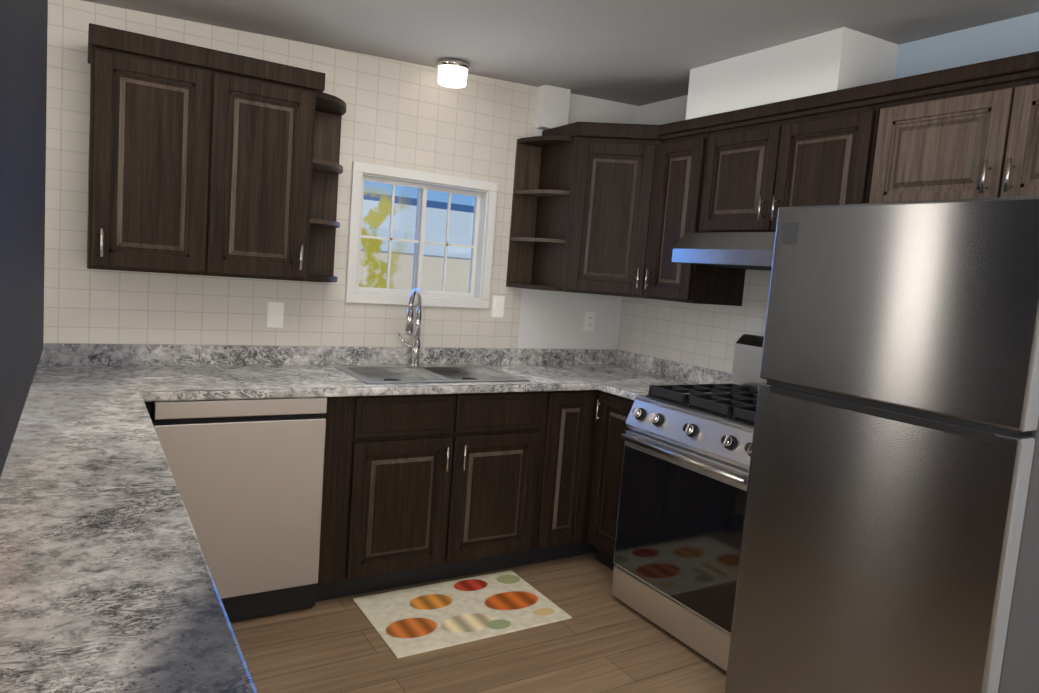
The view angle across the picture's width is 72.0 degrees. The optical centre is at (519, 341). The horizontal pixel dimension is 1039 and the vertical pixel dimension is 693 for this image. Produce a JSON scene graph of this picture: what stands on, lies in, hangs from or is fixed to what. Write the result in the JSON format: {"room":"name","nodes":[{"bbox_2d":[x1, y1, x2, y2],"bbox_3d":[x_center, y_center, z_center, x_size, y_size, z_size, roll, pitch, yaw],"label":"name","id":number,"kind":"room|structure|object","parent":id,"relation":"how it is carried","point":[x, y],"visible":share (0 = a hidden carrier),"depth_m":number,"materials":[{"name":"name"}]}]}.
{"room":"kitchen","nodes":[
{"label":"kitchen","id":0,"kind":"room"},
{"bbox_2d":[0,0,43,427],"bbox_3d":[-1.083,-0.509,1.215,0.400,1.145,0.780,1,7,-32],"label":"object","id":1,"kind":"structure","parent":0,"point":[23,62],"depth_m":0.99,"materials":[{"name":"grey paint"}]},
{"bbox_2d":[43,0,638,349],"bbox_3d":[-2.250,-0.237,2.596,6.880,2.460,0.120,1,7,-32],"label":"wall","id":2,"kind":"structure","parent":0,"point":[407,115],"depth_m":3.32,"materials":[{"name":"tile"}]},
{"bbox_2d":[87,23,234,276],"bbox_3d":[-1.406,-0.697,2.776,0.451,0.847,0.331,1,7,-32],"label":"upper cabinet","id":3,"kind":"object","parent":2,"relation":"attached to","point":[209,161],"depth_m":2.63,"materials":[{"name":"brown wood"}]},
{"bbox_2d":[227,54,322,281],"bbox_3d":[-1.122,-0.692,2.951,0.452,0.847,0.331,1,7,-32],"label":"upper cabinet","id":4,"kind":"object","parent":2,"relation":"attached to","point":[279,107],"depth_m":2.85,"materials":[{"name":"brown wood"}]},
{"bbox_2d":[267,302,283,327],"bbox_3d":[-1.105,-0.120,3.240,0.072,0.116,0.006,1,7,-32],"label":"electrical outlet","id":5,"kind":"object","parent":2,"relation":"attached to","point":[275,314],"visible":1,"depth_m":3.24,"materials":[{"name":"white plastic"}]},
{"bbox_2d":[345,161,497,308],"bbox_3d":[-0.496,-0.513,3.609,0.776,0.659,0.119,1,7,-32],"label":"window","id":6,"kind":"structure","parent":2,"relation":"in","point":[478,190],"depth_m":3.60,"materials":[{"name":"white"}]},
{"bbox_2d":[491,295,504,317],"bbox_3d":[-0.113,-0.187,3.836,0.072,0.116,0.012,1,7,-32],"label":"outlet","id":7,"kind":"object","parent":2,"relation":"attached to","point":[497,306],"visible":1,"depth_m":3.83,"materials":[{"name":"white plastic"}]},
{"bbox_2d":[535,85,570,129],"bbox_3d":[0.178,-1.250,3.827,0.165,0.232,0.069,1,7,-32],"label":"chase","id":8,"kind":"object","parent":2,"relation":"attached to","point":[552,106],"visible":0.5,"depth_m":3.79,"materials":[{"name":"white paint"}]},
{"bbox_2d":[584,311,594,330],"bbox_3d":[0.409,-0.118,4.168,0.072,0.116,0.009,1,7,-32],"label":"outlet","id":9,"kind":"object","parent":2,"relation":"attached to","point":[589,321],"visible":1,"depth_m":4.16,"materials":[{"name":"white plastic"}]},
{"bbox_2d":[230,553,726,692],"bbox_3d":[-0.567,1.453,-0.182,6.880,0.100,6.980,1,7,-32],"label":"floor","id":10,"kind":"structure","parent":0,"point":[603,639],"depth_m":2.65,"materials":[{"name":"brown wood"}]},
{"bbox_2d":[151,397,326,621],"bbox_3d":[-1.188,0.611,2.912,0.605,0.879,0.595,1,7,-32],"label":"dishwasher","id":11,"kind":"object","parent":10,"relation":"on","point":[248,475],"visible":0.75,"depth_m":2.68,"materials":[{"name":"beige metal"}]},
{"bbox_2d":[315,391,544,601],"bbox_3d":[-0.499,0.620,3.357,1.026,0.880,0.611,1,7,-32],"label":"base cabinet","id":12,"kind":"object","parent":10,"relation":"on","point":[422,488],"depth_m":3.07,"materials":[{"name":"brown wood"}]},
{"bbox_2d":[0,363,257,692],"bbox_3d":[-1.026,0.268,1.373,0.690,0.118,2.010,1,7,-32],"label":"countertop","id":13,"kind":"structure","parent":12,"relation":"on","point":[106,581],"depth_m":1.14,"materials":[{"name":"stone"}]},
{"bbox_2d":[39,343,678,400],"bbox_3d":[-0.629,0.123,3.176,3.254,0.118,0.663,1,7,-32],"label":"countertop","id":14,"kind":"structure","parent":12,"relation":"on","point":[191,372],"depth_m":3.12,"materials":[{"name":"stone"}]},
{"bbox_2d":[397,288,421,365],"bbox_3d":[-0.518,-0.066,3.467,0.152,0.387,0.222,1,7,-32],"label":"faucet","id":15,"kind":"object","parent":14,"relation":"on","point":[415,345],"visible":1,"depth_m":3.51,"materials":[{"name":"silver metal"}]},
{"bbox_2d":[335,366,529,383],"bbox_3d":[-0.404,0.165,3.326,0.788,0.035,0.448,1,7,-32],"label":"sink","id":16,"kind":"object","parent":14,"relation":"in","point":[398,374],"visible":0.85,"depth_m":3.39,"materials":[{"name":"silver metal"}]},
{"bbox_2d":[353,570,571,658],"bbox_3d":[-0.240,1.115,2.990,0.775,0.008,0.500,1,7,-32],"label":"rug","id":17,"kind":"object","parent":10,"relation":"on","point":[415,620],"visible":1,"depth_m":2.95,"materials":[{"name":"beige fabric"}]},
{"bbox_2d":[533,390,592,562],"bbox_3d":[0.090,0.634,3.681,0.319,0.880,0.678,1,7,-32],"label":"base cabinet","id":18,"kind":"object","parent":10,"relation":"on","point":[568,414],"depth_m":3.44,"materials":[{"name":"brown wood"}]},
{"bbox_2d":[600,363,731,400],"bbox_3d":[0.739,0.202,3.453,0.633,0.118,0.310,1,7,-32],"label":"countertop","id":19,"kind":"structure","parent":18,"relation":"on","point":[625,380],"depth_m":3.72,"materials":[{"name":"stone"}]},
{"bbox_2d":[581,390,633,569],"bbox_3d":[0.664,0.694,3.519,0.673,0.880,0.382,1,7,-32],"label":"base cabinet","id":20,"kind":"object","parent":10,"relation":"on","point":[611,412],"depth_m":3.44,"materials":[{"name":"brown wood"}]},
{"bbox_2d":[611,334,766,671],"bbox_3d":[0.924,0.603,2.986,0.778,1.205,0.760,1,7,-32],"label":"stove","id":21,"kind":"object","parent":10,"relation":"on","point":[684,483],"visible":0.52,"depth_m":2.84,"materials":[{"name":"silver metal"}]},
{"bbox_2d":[725,196,1038,692],"bbox_3d":[1.286,0.468,2.201,0.834,1.680,0.757,1,7,-32],"label":"fridge","id":22,"kind":"object","parent":10,"relation":"on","point":[890,538],"visible":1,"depth_m":1.89,"materials":[{"name":"silver metal"}]},
{"bbox_2d":[82,0,1038,105],"bbox_3d":[-0.382,-0.933,-0.414,6.880,0.402,6.980,1,7,-32],"label":"ceiling","id":23,"kind":"structure","parent":0,"point":[638,52],"depth_m":2.82,"materials":[{"name":"grey paint"}]},
{"bbox_2d":[437,58,469,87],"bbox_3d":[-0.316,-1.267,3.385,0.156,0.100,0.156,1,7,-32],"label":"ceiling light","id":24,"kind":"object","parent":23,"relation":"attached to","point":[452,72],"visible":0.98,"depth_m":3.33,"materials":[{"name":"white metal"}]},
{"bbox_2d":[685,27,898,119],"bbox_3d":[1.145,-1.113,3.102,0.354,0.258,0.795,1,7,-32],"label":"bulkhead soffit","id":25,"kind":"structure","parent":0,"point":[836,59],"depth_m":2.85,"materials":[{"name":"white paint"}]},
{"bbox_2d":[617,12,1038,372],"bbox_3d":[2.438,0.240,1.416,0.124,2.460,6.860,1,7,-32],"label":"wall","id":26,"kind":"structure","parent":0,"point":[1014,36],"depth_m":2.66,"materials":[{"name":"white paint"}]},
{"bbox_2d":[527,122,674,297],"bbox_3d":[0.539,-0.669,3.778,0.656,0.847,0.662,1,7,-32],"label":"upper cabinet","id":27,"kind":"object","parent":26,"relation":"attached to","point":[591,202],"depth_m":3.59,"materials":[{"name":"brown wood"}]},
{"bbox_2d":[617,269,770,372],"bbox_3d":[1.221,-0.124,3.288,0.004,0.634,2.339,1,7,-32],"label":"wall tiles","id":28,"kind":"structure","parent":26,"relation":"attached to","point":[706,335],"depth_m":3.76,"materials":[{"name":"white tile"}]},
{"bbox_2d":[643,119,745,305],"bbox_3d":[0.866,-0.589,3.481,0.409,0.797,0.437,1,7,-32],"label":"upper cabinet","id":29,"kind":"object","parent":26,"relation":"attached to","point":[685,163],"depth_m":3.39,"materials":[{"name":"brown wood"}]},
{"bbox_2d":[672,232,774,270],"bbox_3d":[1.109,-0.371,2.997,0.494,0.138,0.808,1,7,-32],"label":"range hood","id":30,"kind":"object","parent":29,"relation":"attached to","point":[747,250],"visible":0.45,"depth_m":2.98,"materials":[{"name":"silver metal"}]},
{"bbox_2d":[707,95,854,232],"bbox_3d":[1.210,-0.675,2.975,0.357,0.477,0.884,1,7,-32],"label":"upper cabinet","id":31,"kind":"object","parent":26,"relation":"attached to","point":[766,162],"depth_m":2.91,"materials":[{"name":"brown wood"}]},
{"bbox_2d":[843,71,986,203],"bbox_3d":[1.520,-0.637,2.471,0.357,0.407,0.564,1,7,-32],"label":"upper cabinet","id":32,"kind":"object","parent":26,"relation":"attached to","point":[920,142],"depth_m":2.42,"materials":[{"name":"brown wood"}]},
{"bbox_2d":[971,63,1038,198],"bbox_3d":[1.737,-0.586,2.117,0.357,0.407,0.496,1,7,-32],"label":"upper cabinet","id":33,"kind":"object","parent":26,"relation":"attached to","point":[1007,161],"depth_m":2.18,"materials":[{"name":"brown wood"}]},
{"label":"outside","id":34,"kind":"structure","parent":0,"visible":0},
{"bbox_2d":[359,181,474,292],"bbox_3d":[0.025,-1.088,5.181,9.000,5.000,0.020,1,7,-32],"label":"window glass","id":35,"kind":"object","parent":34,"point":[405,259],"depth_m":4.77,"materials":[{"name":"clear glass"}]}
]}

